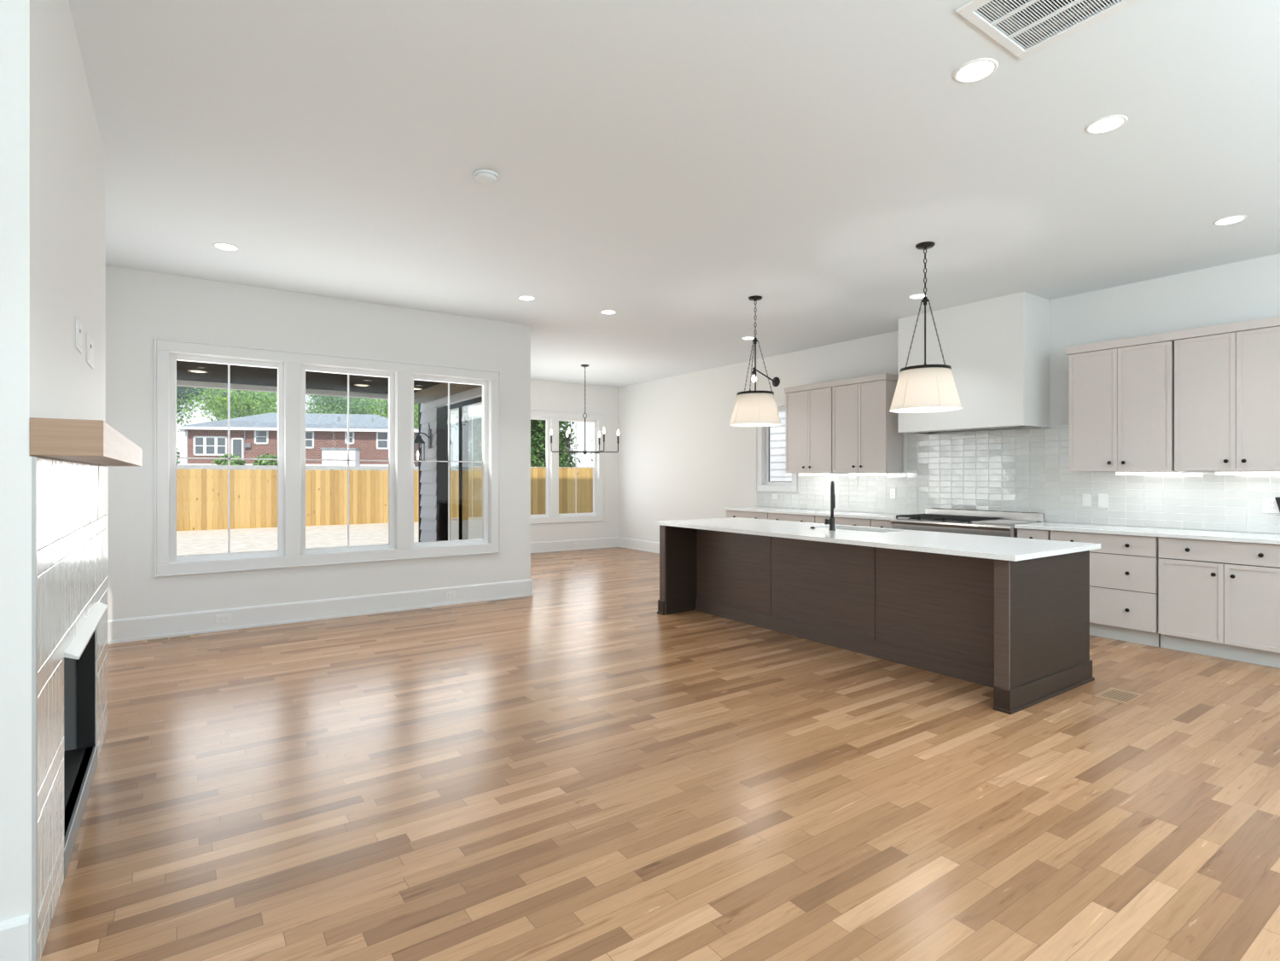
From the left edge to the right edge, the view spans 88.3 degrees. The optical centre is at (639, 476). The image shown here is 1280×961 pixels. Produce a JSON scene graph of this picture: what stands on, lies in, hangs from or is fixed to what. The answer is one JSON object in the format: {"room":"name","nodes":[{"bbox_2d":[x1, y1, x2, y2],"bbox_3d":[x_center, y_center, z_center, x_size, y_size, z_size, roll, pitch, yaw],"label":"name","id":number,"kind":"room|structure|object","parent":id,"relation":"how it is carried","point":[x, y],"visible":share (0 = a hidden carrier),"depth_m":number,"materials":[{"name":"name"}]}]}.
{"room":"open-plan kitchen","nodes":[
{"label":"open-plan kitchen","id":0,"kind":"room"},
{"bbox_2d":[0,0,105,921],"bbox_3d":[-2.519,-0.178,2.492,0.620,3.076,2.200,0,0,-35],"label":"wall","id":1,"kind":"structure","parent":0,"point":[53,160],"depth_m":1.77,"materials":[{"name":"paint"}]},
{"bbox_2d":[75,317,82,353],"bbox_3d":[-2.218,-0.555,2.610,0.008,0.115,0.160,0,0,-35],"label":"plate","id":2,"kind":"object","parent":1,"relation":"attached to","point":[78,327],"visible":1,"depth_m":2.57,"materials":[{"name":"white plastic"}]},
{"bbox_2d":[29,417,142,465],"bbox_3d":[-2.233,-0.106,2.759,0.154,0.101,2.319,0,0,-35],"label":"mantel shelf","id":3,"kind":"object","parent":1,"relation":"attached to","point":[87,441],"visible":1,"depth_m":1.83,"materials":[{"name":"brown wood"}]},
{"bbox_2d":[86,331,93,368],"bbox_3d":[-2.441,-0.555,2.930,0.008,0.125,0.240,0,0,-35],"label":"plate","id":4,"kind":"object","parent":1,"relation":"attached to","point":[90,343],"visible":1,"depth_m":2.88,"materials":[{"name":"white plastic"}]},
{"bbox_2d":[105,265,530,620],"bbox_3d":[-3.088,-0.178,6.332,4.380,3.076,0.160,0,0,-35],"label":"wall","id":5,"kind":"structure","parent":0,"point":[142,306],"depth_m":6.04,"materials":[{"name":"paint"}]},
{"bbox_2d":[215,613,231,623],"bbox_3d":[-3.666,1.255,5.807,0.115,0.070,0.008,0,0,-35],"label":"wall outlet","id":6,"kind":"object","parent":5,"relation":"attached to","point":[224,618],"visible":1,"depth_m":5.81,"materials":[{"name":"white plastic"}]},
{"bbox_2d":[168,351,285,563],"bbox_3d":[-3.675,-0.158,5.901,0.875,1.800,0.125,0,0,-35],"label":"window","id":7,"kind":"structure","parent":5,"relation":"in","point":[173,357],"depth_m":5.86,"materials":[{"name":"white paint"}]},
{"bbox_2d":[107,578,533,643],"bbox_3d":[-2.967,1.266,6.303,4.246,0.188,0.026,0,0,-35],"label":"baseboard","id":8,"kind":"structure","parent":5,"relation":"attached to","point":[173,625],"depth_m":6.17,"materials":[{"name":"white paint"}]},
{"bbox_2d":[154,337,500,576],"bbox_3d":[-2.811,-0.158,6.411,3.079,2.004,0.028,0,0,-35],"label":"trim","id":9,"kind":"structure","parent":5,"relation":"attached to","point":[293,359],"depth_m":6.13,"materials":[{"name":"white paint"}]},
{"bbox_2d":[300,363,396,555],"bbox_3d":[-2.855,-0.158,6.473,0.873,1.800,0.125,0,0,-35],"label":"window","id":10,"kind":"structure","parent":5,"relation":"in","point":[392,375],"depth_m":6.50,"materials":[{"name":"white paint"}]},
{"bbox_2d":[444,591,455,599],"bbox_3d":[-2.002,1.255,6.967,0.115,0.070,0.008,0,0,-35],"label":"wall outlet","id":11,"kind":"object","parent":5,"relation":"attached to","point":[450,594],"visible":1,"depth_m":6.96,"materials":[{"name":"white plastic"}]},
{"bbox_2d":[411,372,490,548],"bbox_3d":[-2.029,-0.158,7.049,0.862,1.800,0.125,0,0,-35],"label":"window","id":12,"kind":"structure","parent":5,"relation":"in","point":[485,384],"depth_m":7.17,"materials":[{"name":"white paint"}]},
{"bbox_2d":[176,360,481,403],"bbox_3d":[-4.784,-1.375,7.505,5.640,0.430,3.695,0,0,-35],"label":"ceiling","id":13,"kind":"structure","parent":0,"point":[246,378],"depth_m":8.81,"materials":[{"name":"brown"}]},
{"bbox_2d":[187,369,207,372],"bbox_3d":[-5.345,-1.266,7.976,0.200,0.007,0.200,0,0,-35],"label":"recessed light","id":14,"kind":"object","parent":13,"relation":"in","point":[190,370],"visible":1,"depth_m":7.98,"materials":[{"name":"white"}]},
{"bbox_2d":[354,384,369,386],"bbox_3d":[-3.873,-1.266,9.187,0.200,0.007,0.200,0,0,-35],"label":"recessed light","id":15,"kind":"object","parent":13,"relation":"in","point":[360,385],"visible":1,"depth_m":9.18,"materials":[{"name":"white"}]},
{"bbox_2d":[419,385,482,541],"bbox_3d":[-2.427,-0.048,9.201,0.152,3.336,3.790,0,0,-35],"label":"wall","id":16,"kind":"structure","parent":0,"point":[428,410],"depth_m":10.29,"materials":[{"name":"white"}]},
{"bbox_2d":[418,403,421,541],"bbox_3d":[-3.551,0.180,10.773,0.110,2.880,0.065,0,0,-35],"label":"trim","id":17,"kind":"structure","parent":16,"relation":"attached to","point":[419,404],"depth_m":10.73,"materials":[{"name":"brown metal"}]},
{"bbox_2d":[413,422,430,460],"bbox_3d":[-3.384,-0.533,10.198,0.278,0.596,0.177,0,0,-35],"label":"wall lantern","id":18,"kind":"object","parent":16,"relation":"attached to","point":[417,439],"visible":0.91,"depth_m":10.15,"materials":[{"name":"black metal"}]},
{"bbox_2d":[436,395,482,541],"bbox_3d":[-2.301,0.150,9.014,0.120,2.380,2.620,0,0,-35],"label":"door","id":19,"kind":"structure","parent":16,"relation":"in","point":[442,412],"depth_m":9.71,"materials":[{"name":"brown metal"}]},
{"bbox_2d":[450,378,618,542],"bbox_3d":[-1.920,-0.178,11.780,3.870,3.076,0.160,0,0,-35],"label":"wall","id":20,"kind":"structure","parent":0,"point":[545,395],"depth_m":12.34,"materials":[{"name":"paint"}]},
{"bbox_2d":[450,411,482,521],"bbox_3d":[-2.817,-0.164,11.133,0.860,1.812,0.125,0,0,-35],"label":"window","id":21,"kind":"structure","parent":20,"relation":"in","point":[455,413],"depth_m":11.10,"materials":[{"name":"white paint"}]},
{"bbox_2d":[450,406,604,527],"bbox_3d":[-1.950,-0.164,11.644,3.069,2.016,0.028,0,0,-35],"label":"trim","id":22,"kind":"structure","parent":20,"relation":"attached to","point":[555,415],"depth_m":11.95,"materials":[{"name":"white paint"}]},
{"bbox_2d":[530,415,551,517],"bbox_3d":[-1.992,-0.164,11.708,0.870,1.812,0.125,0,0,-35],"label":"window","id":23,"kind":"structure","parent":20,"relation":"in","point":[548,419],"depth_m":11.94,"materials":[{"name":"white paint"}]},
{"bbox_2d":[530,536,618,552],"bbox_3d":[-1.908,1.266,11.675,3.670,0.188,0.026,0,0,-35],"label":"baseboard","id":24,"kind":"structure","parent":20,"relation":"attached to","point":[548,546],"depth_m":12.14,"materials":[{"name":"white paint"}]},
{"bbox_2d":[558,417,598,517],"bbox_3d":[-1.172,-0.164,12.280,0.860,1.812,0.125,0,0,-35],"label":"window","id":25,"kind":"structure","parent":20,"relation":"in","point":[595,421],"depth_m":12.47,"materials":[{"name":"white paint"}]},
{"bbox_2d":[40,546,1279,960],"bbox_3d":[0.321,1.420,4.784,8.200,0.120,14.180,0,0,-35],"label":"floor","id":26,"kind":"structure","parent":0,"point":[574,769],"depth_m":2.74,"materials":[{"name":"brown wood"}]},
{"bbox_2d":[29,456,108,960],"bbox_3d":[-2.450,0.653,2.540,0.548,1.413,2.200,0,0,-35],"label":"fireplace","id":27,"kind":"object","parent":26,"relation":"on","point":[69,509],"visible":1,"depth_m":2.17,"materials":[{"name":"tile"}]},
{"bbox_2d":[142,634,195,643],"bbox_3d":[-3.928,1.358,5.508,0.360,0.003,0.130,0,0,-35],"label":"floor vent","id":28,"kind":"object","parent":26,"relation":"in","point":[163,639],"visible":1,"depth_m":5.51,"materials":[{"name":"brown wood"}]},
{"bbox_2d":[726,510,767,519],"bbox_3d":[1.682,0.920,9.175,0.640,0.880,0.803,0,0,-35],"label":"base cabinet","id":29,"kind":"object","parent":26,"relation":"on","point":[729,513],"visible":0.2,"depth_m":9.00,"materials":[{"name":"paint"}]},
{"bbox_2d":[768,512,815,523],"bbox_3d":[2.139,0.920,8.520,0.640,0.880,0.781,0,0,-35],"label":"base cabinet","id":30,"kind":"object","parent":26,"relation":"on","point":[802,518],"visible":0.13,"depth_m":8.33,"materials":[{"name":"paint"}]},
{"bbox_2d":[814,515,872,526],"bbox_3d":[2.590,0.920,7.873,0.640,0.880,0.781,0,0,-35],"label":"base cabinet","id":31,"kind":"object","parent":26,"relation":"on","point":[838,520],"visible":0.04,"depth_m":7.63,"materials":[{"name":"paint"}]},
{"bbox_2d":[657,524,1094,714],"bbox_3d":[1.602,0.920,5.478,1.128,0.880,3.405,0,0,-35],"label":"kitchen island","id":32,"kind":"object","parent":26,"relation":"on","point":[1020,630],"visible":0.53,"depth_m":4.75,"materials":[{"name":"brown wood"}]},
{"bbox_2d":[652,517,1100,561],"bbox_3d":[1.595,0.465,5.473,1.150,0.031,3.472,0,0,-35],"label":"island countertop","id":33,"kind":"structure","parent":32,"relation":"on","point":[974,545],"depth_m":4.79,"materials":[{"name":"white stone"}]},
{"bbox_2d":[825,481,835,529],"bbox_3d":[1.615,0.245,5.587,0.085,0.408,0.236,0,0,18],"label":"faucet","id":34,"kind":"object","parent":33,"relation":"on","point":[831,521],"visible":1,"depth_m":5.49,"materials":[{"name":"black metal"}]},
{"bbox_2d":[871,519,891,528],"bbox_3d":[2.908,0.920,7.418,0.640,0.880,0.315,0,0,-35],"label":"base cabinet","id":35,"kind":"object","parent":26,"relation":"on","point":[875,523],"visible":0.14,"depth_m":7.26,"materials":[{"name":"paint"}]},
{"bbox_2d":[723,506,907,520],"bbox_3d":[2.217,0.463,8.400,0.628,0.033,2.729,0,0,-35],"label":"countertop","id":36,"kind":"structure","parent":35,"relation":"on","point":[765,509],"depth_m":8.11,"materials":[{"name":"white stone"}]},
{"bbox_2d":[890,507,1045,537],"bbox_3d":[3.306,0.859,6.738,0.727,1.002,1.234,0,0,-35],"label":"range","id":37,"kind":"object","parent":26,"relation":"on","point":[966,521],"visible":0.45,"depth_m":6.61,"materials":[{"name":"silver metal"}]},
{"bbox_2d":[894,517,1014,526],"bbox_3d":[3.329,0.459,6.755,0.610,0.012,1.230,0,0,-35],"label":"cooktop","id":38,"kind":"object","parent":37,"relation":"in","point":[985,520],"depth_m":6.59,"materials":[{"name":"silver metal"}]},
{"bbox_2d":[1017,528,1050,540],"bbox_3d":[3.794,0.920,6.148,0.640,0.880,0.271,0,0,-35],"label":"base cabinet","id":39,"kind":"object","parent":26,"relation":"on","point":[1024,533],"visible":0.13,"depth_m":5.97,"materials":[{"name":"paint"}]},
{"bbox_2d":[1050,530,1160,646],"bbox_3d":[4.101,0.920,5.708,0.640,0.880,0.778,0,0,-35],"label":"base cabinet","id":40,"kind":"object","parent":26,"relation":"on","point":[1124,572],"visible":0.64,"depth_m":5.41,"materials":[{"name":"paint"}]},
{"bbox_2d":[1092,686,1145,704],"bbox_3d":[2.965,1.358,4.087,0.300,0.003,0.180,0,0,-35],"label":"floor vent","id":41,"kind":"object","parent":26,"relation":"in","point":[1123,696],"visible":1,"depth_m":4.07,"materials":[{"name":"brown wood"}]},
{"bbox_2d":[1157,536,1279,668],"bbox_3d":[4.560,0.920,5.050,0.640,0.880,0.803,0,0,-35],"label":"base cabinet","id":42,"kind":"object","parent":26,"relation":"on","point":[1221,599],"visible":1,"depth_m":4.90,"materials":[{"name":"paint"}]},
{"bbox_2d":[1014,522,1279,544],"bbox_3d":[4.252,0.463,5.483,0.628,0.033,1.899,0,0,-35],"label":"countertop","id":43,"kind":"structure","parent":42,"relation":"on","point":[1270,538],"depth_m":5.33,"materials":[{"name":"white stone"}]},
{"bbox_2d":[68,0,1279,387],"bbox_3d":[0.321,-1.786,4.784,8.200,0.140,14.180,0,0,-35],"label":"ceiling","id":44,"kind":"structure","parent":0,"point":[665,165],"depth_m":3.51,"materials":[{"name":"paint"}]},
{"bbox_2d":[212,242,239,250],"bbox_3d":[-3.094,-1.714,4.931,0.172,0.005,0.172,0,0,-35],"label":"recessed light","id":45,"kind":"object","parent":44,"relation":"in","point":[227,247],"visible":1,"depth_m":4.93,"materials":[{"name":"white plastic"}]},
{"bbox_2d":[472,168,499,184],"bbox_3d":[-0.878,-1.700,3.758,0.144,0.033,0.144,0,0,-35],"label":"smoke detector","id":46,"kind":"object","parent":44,"relation":"attached to","point":[482,176],"visible":1,"depth_m":3.72,"materials":[{"name":"paint"}]},
{"bbox_2d":[517,295,535,300],"bbox_3d":[-1.092,-1.714,6.347,0.172,0.005,0.172,0,0,-35],"label":"recessed light","id":47,"kind":"object","parent":44,"relation":"in","point":[521,297],"visible":1,"depth_m":6.34,"materials":[{"name":"white plastic"}]},
{"bbox_2d":[549,364,619,454],"bbox_3d":[-0.850,-1.026,10.185,0.957,1.381,1.068,0,0,-35],"label":"chandelier","id":48,"kind":"object","parent":44,"relation":"hanging from","point":[584,451],"visible":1,"depth_m":10.17,"materials":[{"name":"black metal"}]},
{"bbox_2d":[599,309,616,314],"bbox_3d":[-0.330,-1.714,6.891,0.172,0.005,0.172,0,0,-35],"label":"recessed light","id":49,"kind":"object","parent":44,"relation":"in","point":[604,311],"visible":1,"depth_m":6.88,"materials":[{"name":"white plastic"}]},
{"bbox_2d":[741,336,754,339],"bbox_3d":[1.344,-1.714,8.193,0.172,0.005,0.172,0,0,-35],"label":"recessed light","id":50,"kind":"object","parent":44,"relation":"in","point":[747,337],"visible":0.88,"depth_m":8.20,"materials":[{"name":"white plastic"}]},
{"bbox_2d":[728,295,781,426],"bbox_3d":[1.106,-1.103,6.332,0.500,1.226,0.500,0,0,-35],"label":"pendant light","id":51,"kind":"object","parent":44,"relation":"hanging from","point":[754,408],"visible":1,"depth_m":6.17,"materials":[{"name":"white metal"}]},
{"bbox_2d":[908,293,927,298],"bbox_3d":[2.651,-1.714,6.286,0.172,0.005,0.172,0,0,-35],"label":"recessed light","id":52,"kind":"object","parent":44,"relation":"in","point":[917,295],"visible":0.87,"depth_m":6.29,"materials":[{"name":"white plastic"}]},
{"bbox_2d":[889,241,962,413],"bbox_3d":[2.113,-1.103,4.888,0.500,1.226,0.500,0,0,-35],"label":"pendant light","id":53,"kind":"object","parent":44,"relation":"hanging from","point":[923,388],"visible":1,"depth_m":4.74,"materials":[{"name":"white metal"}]},
{"bbox_2d":[953,58,998,83],"bbox_3d":[1.420,-1.714,2.792,0.172,0.005,0.172,0,0,-35],"label":"recessed light","id":54,"kind":"object","parent":44,"relation":"in","point":[976,70],"visible":1,"depth_m":2.78,"materials":[{"name":"white plastic"}]},
{"bbox_2d":[956,0,1143,60],"bbox_3d":[1.639,-1.876,2.175,0.497,0.340,0.956,0,0,-35],"label":"ceiling vent","id":55,"kind":"object","parent":44,"relation":"in","point":[1001,14],"visible":1,"depth_m":2.48,"materials":[{"name":"white metal"}]},
{"bbox_2d":[1084,115,1128,133],"bbox_3d":[2.274,-1.714,3.219,0.172,0.005,0.172,0,0,-35],"label":"recessed light","id":56,"kind":"object","parent":44,"relation":"in","point":[1107,124],"visible":1,"depth_m":3.21,"materials":[{"name":"white plastic"}]},
{"bbox_2d":[1212,215,1246,225],"bbox_3d":[3.952,-1.714,4.421,0.172,0.005,0.172,0,0,-35],"label":"recessed light","id":57,"kind":"object","parent":44,"relation":"in","point":[1231,219],"visible":1,"depth_m":4.42,"materials":[{"name":"white plastic"}]},
{"bbox_2d":[618,253,1279,542],"bbox_3d":[3.622,-0.178,7.087,0.150,3.076,13.880,0,0,-35],"label":"wall","id":58,"kind":"structure","parent":0,"point":[680,456],"depth_m":9.71,"materials":[{"name":"paint"}]},
{"bbox_2d":[618,536,659,552],"bbox_3d":[3.550,1.266,7.036,0.026,0.188,13.880,0,0,-35],"label":"baseboard","id":59,"kind":"structure","parent":58,"relation":"attached to","point":[644,545],"depth_m":12.13,"materials":[{"name":"white paint"}]},
{"bbox_2d":[751,366,779,386],"bbox_3d":[1.742,-1.389,9.238,0.471,0.236,0.139,0,0,-35],"label":"wall sconce","id":60,"kind":"object","parent":58,"relation":"attached to","point":[776,381],"visible":0.82,"depth_m":9.31,"materials":[{"name":"black metal"}]},
{"bbox_2d":[756,399,797,492],"bbox_3d":[1.929,-0.424,9.358,0.028,1.298,0.768,0,0,-35],"label":"trim","id":61,"kind":"structure","parent":58,"relation":"attached to","point":[759,487],"depth_m":9.58,"materials":[{"name":"white paint"}]},
{"bbox_2d":[765,406,791,484],"bbox_3d":[2.018,-0.430,9.412,0.060,1.110,0.580,0,0,-35],"label":"window","id":62,"kind":"structure","parent":58,"relation":"in","point":[768,481],"depth_m":9.61,"materials":[{"name":"white plastic"}]},
{"bbox_2d":[785,387,831,472],"bbox_3d":[2.276,-0.574,8.568,0.361,1.063,0.756,0,0,-35],"label":"upper cabinet","id":63,"kind":"object","parent":58,"relation":"attached to","point":[808,413],"visible":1,"depth_m":8.47,"materials":[{"name":"paint"}]},
{"bbox_2d":[798,472,830,475],"bbox_3d":[2.231,-0.027,8.464,0.055,0.030,0.470,0,0,-35],"label":"light","id":64,"kind":"object","parent":63,"relation":"attached to","point":[800,474],"visible":1,"depth_m":8.42,"materials":[{"name":"white plastic"}]},
{"bbox_2d":[832,379,902,472],"bbox_3d":[2.717,-0.574,7.936,0.361,1.063,0.758,0,0,-35],"label":"upper cabinet","id":65,"kind":"object","parent":58,"relation":"attached to","point":[866,438],"visible":1,"depth_m":7.76,"materials":[{"name":"paint"}]},
{"bbox_2d":[784,372,898,393],"bbox_3d":[2.503,-1.141,8.259,0.341,0.069,1.547,0,0,-35],"label":"crown molding","id":66,"kind":"structure","parent":65,"relation":"on","point":[881,376],"depth_m":8.02,"materials":[{"name":"paint"}]},
{"bbox_2d":[849,472,886,475],"bbox_3d":[2.692,-0.027,7.804,0.055,0.030,0.480,0,0,-35],"label":"light","id":67,"kind":"object","parent":65,"relation":"attached to","point":[851,474],"visible":0.96,"depth_m":7.77,"materials":[{"name":"white plastic"}]},
{"bbox_2d":[898,291,1049,434],"bbox_3d":[3.403,-1.091,6.806,0.529,1.247,1.300,0,0,-35],"label":"range hood","id":68,"kind":"object","parent":58,"relation":"attached to","point":[997,350],"visible":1,"depth_m":6.41,"materials":[{"name":"paint"}]},
{"bbox_2d":[756,424,1279,534],"bbox_3d":[3.380,-0.026,7.290,0.012,0.943,5.825,0,0,-35],"label":"backsplash","id":69,"kind":"structure","parent":58,"relation":"attached to","point":[1017,470],"depth_m":6.54,"materials":[{"name":"tile"}]},
{"bbox_2d":[772,493,778,499],"bbox_3d":[1.922,0.285,9.364,0.008,0.075,0.115,0,0,-35],"label":"wall outlet","id":70,"kind":"object","parent":69,"relation":"attached to","point":[775,496],"visible":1,"depth_m":9.36,"materials":[{"name":"white plastic"}]},
{"bbox_2d":[890,488,896,498],"bbox_3d":[2.998,0.207,7.822,0.008,0.118,0.075,0,0,-35],"label":"wall outlet","id":71,"kind":"object","parent":69,"relation":"attached to","point":[893,491],"visible":1,"depth_m":7.82,"materials":[{"name":"white plastic"}]},
{"bbox_2d":[1082,493,1091,506],"bbox_3d":[4.165,0.222,6.149,0.009,0.118,0.075,0,0,-35],"label":"light switch","id":72,"kind":"object","parent":69,"relation":"attached to","point":[1086,498],"visible":1,"depth_m":6.15,"materials":[{"name":"white plastic"}]},
{"bbox_2d":[1098,493,1108,507],"bbox_3d":[4.242,0.222,6.038,0.009,0.130,0.085,0,0,-35],"label":"light switch","id":73,"kind":"object","parent":69,"relation":"attached to","point":[1102,497],"visible":1,"depth_m":6.04,"materials":[{"name":"white plastic"}]},
{"bbox_2d":[1262,497,1279,512],"bbox_3d":[4.894,0.225,5.103,0.008,0.120,0.120,0,0,-35],"label":"wall outlet","id":74,"kind":"object","parent":69,"relation":"attached to","point":[1269,504],"visible":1,"depth_m":5.12,"materials":[{"name":"white plastic"}]},
{"bbox_2d":[1274,496,1279,511],"bbox_3d":[4.912,0.235,5.017,0.066,0.150,0.108,0,0,-35],"label":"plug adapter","id":75,"kind":"object","parent":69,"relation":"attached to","point":[1277,498],"visible":1,"depth_m":5.03,"materials":[{"name":"black plastic"}]},
{"bbox_2d":[1068,340,1174,471],"bbox_3d":[4.231,-0.574,5.765,0.361,1.063,0.761,0,0,-35],"label":"upper cabinet","id":76,"kind":"object","parent":58,"relation":"attached to","point":[1121,400],"visible":1,"depth_m":5.65,"materials":[{"name":"paint"}]},
{"bbox_2d":[1115,471,1182,474],"bbox_3d":[4.268,-0.027,5.544,0.055,0.030,0.450,0,0,-35],"label":"light","id":77,"kind":"object","parent":76,"relation":"attached to","point":[1116,472],"visible":1,"depth_m":5.52,"materials":[{"name":"white plastic"}]},
{"bbox_2d":[1174,325,1279,471],"bbox_3d":[4.676,-0.574,5.127,0.361,1.063,0.766,0,0,-35],"label":"upper cabinet","id":78,"kind":"object","parent":58,"relation":"attached to","point":[1227,386],"visible":1,"depth_m":5.08,"materials":[{"name":"paint"}]},
{"bbox_2d":[1065,315,1279,354],"bbox_3d":[4.459,-1.141,5.455,0.341,0.069,1.565,0,0,-35],"label":"crown molding","id":79,"kind":"structure","parent":78,"relation":"on","point":[1273,321],"depth_m":5.33,"materials":[{"name":"paint"}]},
{"bbox_2d":[1215,470,1279,474],"bbox_3d":[4.654,-0.027,4.990,0.055,0.030,0.460,0,0,-35],"label":"light","id":80,"kind":"object","parent":78,"relation":"attached to","point":[1264,472],"visible":1,"depth_m":5.00,"materials":[{"name":"white plastic"}]},
{"bbox_3d":[-1.893,-0.178,0.923,0.150,3.076,10.080,0,0,-35],"label":"wall","id":81,"kind":"structure","parent":0,"visible":0},
{"bbox_2d":[0,913,29,960],"bbox_3d":[-1.578,1.266,1.143,0.620,0.188,10.080,0,0,-35],"label":"baseboard","id":82,"kind":"structure","parent":81,"relation":"attached to","point":[14,933],"depth_m":1.74,"materials":[{"name":"white paint"}]},
{"label":"outside","id":83,"kind":"structure","parent":0,"visible":0},
{"bbox_2d":[176,464,590,529],"bbox_3d":[-37.094,0.440,61.912,150.000,2.760,96.000,0,0,-35],"label":"hill","id":84,"kind":"structure","parent":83,"point":[178,466],"depth_m":38.46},
{"bbox_2d":[176,389,203,431],"bbox_3d":[-49.494,-7.851,67.694,9.154,14.641,7.596,0,0,-35],"label":"tree","id":85,"kind":"object","parent":84,"relation":"on","point":[186,407],"visible":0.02,"depth_m":69.03,"materials":[{"name":"green plant"}]},
{"bbox_2d":[176,385,209,424],"bbox_3d":[-37.889,-5.684,50.557,7.398,11.307,8.084,0,0,32],"label":"tree","id":86,"kind":"object","parent":84,"relation":"on","point":[178,388],"visible":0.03,"depth_m":51.31,"materials":[{"name":"green plant"}]},
{"bbox_2d":[211,453,245,465],"bbox_3d":[-26.664,-0.825,42.825,1.870,1.378,1.748,0,0,26],"label":"bush","id":87,"kind":"object","parent":84,"relation":"on","point":[219,462],"visible":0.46,"depth_m":42.51,"materials":[{"name":"green plant"}]},
{"bbox_2d":[189,387,277,421],"bbox_3d":[-37.228,-7.124,62.108,8.901,13.186,8.944,0,0,-35],"label":"tree","id":88,"kind":"object","parent":84,"relation":"on","point":[241,401],"visible":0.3,"depth_m":59.90,"materials":[{"name":"green plant"}]},
{"bbox_2d":[218,391,277,420],"bbox_3d":[-45.518,-7.370,77.495,8.226,13.678,9.088,0,0,-35],"label":"tree","id":89,"kind":"object","parent":84,"relation":"on","point":[264,392],"visible":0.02,"depth_m":76.86,"materials":[{"name":"green plant"}]},
{"bbox_2d":[252,453,277,465],"bbox_3d":[-24.418,-0.864,43.375,1.850,1.342,1.724,0,0,-35],"label":"bush","id":90,"kind":"object","parent":84,"relation":"on","point":[257,462],"visible":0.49,"depth_m":42.93,"materials":[{"name":"green plant"}]},
{"bbox_2d":[176,413,418,466],"bbox_3d":[-24.460,-2.515,50.445,15.824,4.550,9.030,0,0,-11],"label":"brick house","id":91,"kind":"structure","parent":84,"relation":"on","point":[251,436],"depth_m":46.60,"materials":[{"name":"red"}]},
{"bbox_2d":[320,447,360,465],"bbox_3d":[-20.444,-1.140,45.145,2.243,1.560,1.560,0,0,-11],"label":"storage box","id":92,"kind":"object","parent":84,"relation":"on","point":[327,452],"visible":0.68,"depth_m":44.46,"materials":[{"name":"white plastic"}]},
{"bbox_2d":[305,394,381,416],"bbox_3d":[-32.580,-6.377,71.797,8.430,11.693,8.574,0,0,-35],"label":"tree","id":93,"kind":"object","parent":84,"relation":"on","point":[357,405],"visible":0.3,"depth_m":70.00,"materials":[{"name":"green plant"}]},
{"bbox_2d":[318,395,385,418],"bbox_3d":[-40.274,-7.682,91.872,9.597,14.303,10.873,0,0,-35],"label":"tree","id":94,"kind":"object","parent":84,"relation":"on","point":[334,396],"visible":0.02,"depth_m":91.01,"materials":[{"name":"green plant"}]},
{"bbox_2d":[369,398,418,429],"bbox_3d":[-21.888,-6.018,61.726,6.330,10.974,7.259,0,0,-24],"label":"tree","id":95,"kind":"object","parent":84,"relation":"on","point":[386,401],"visible":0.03,"depth_m":60.61,"materials":[{"name":"green plant"}]},
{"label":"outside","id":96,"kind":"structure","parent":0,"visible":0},
{"bbox_3d":[16.640,1.720,8.578,22.890,0.200,19.030,0,0,-35],"label":"floor","id":97,"kind":"structure","parent":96,"visible":0},
{"bbox_2d":[770,410,791,481],"bbox_3d":[5.710,-1.260,15.567,2.820,5.760,15.000,0,0,-35],"label":"house","id":98,"kind":"structure","parent":97,"relation":"on","point":[778,473],"depth_m":16.35,"materials":[{"name":"white"}]},
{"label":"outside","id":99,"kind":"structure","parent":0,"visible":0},
{"bbox_2d":[176,521,418,555],"bbox_3d":[-8.966,1.720,12.852,80.000,0.200,17.260,0,0,-35],"label":"ground","id":100,"kind":"structure","parent":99,"point":[197,542],"depth_m":17.04,"materials":[{"name":"beige concrete"}]},
{"bbox_2d":[176,468,459,530],"bbox_3d":[-10.778,0.722,21.567,21.090,1.897,0.150,0,0,-35],"label":"fence","id":101,"kind":"object","parent":100,"relation":"on","point":[368,489],"visible":0.33,"depth_m":20.89,"materials":[{"name":"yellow wood"}]},
{"bbox_2d":[455,415,482,469],"bbox_3d":[-4.813,-1.138,21.047,2.342,5.716,2.380,0,0,-3],"label":"shrub","id":102,"kind":"object","parent":100,"relation":"on","point":[477,421],"visible":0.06,"depth_m":20.42,"materials":[{"name":"green plant"}]},
{"bbox_2d":[468,466,593,517],"bbox_3d":[-1.641,0.709,17.821,6.590,1.921,0.150,0,0,-35],"label":"fence","id":103,"kind":"object","parent":100,"relation":"on","point":[584,475],"visible":0.14,"depth_m":17.41,"materials":[{"name":"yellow wood"}]},
{"bbox_2d":[531,419,573,466],"bbox_3d":[-3.578,-1.781,23.659,2.160,7.001,1.889,0,0,-32],"label":"shrub","id":104,"kind":"object","parent":100,"relation":"on","point":[541,420],"visible":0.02,"depth_m":23.32,"materials":[{"name":"green plant"}]},
{"bbox_2d":[530,418,581,468],"bbox_3d":[-2.991,-1.276,19.728,2.172,5.993,2.760,0,0,40],"label":"shrub","id":105,"kind":"object","parent":100,"relation":"on","point":[539,449],"visible":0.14,"depth_m":19.49,"materials":[{"name":"green plant"}]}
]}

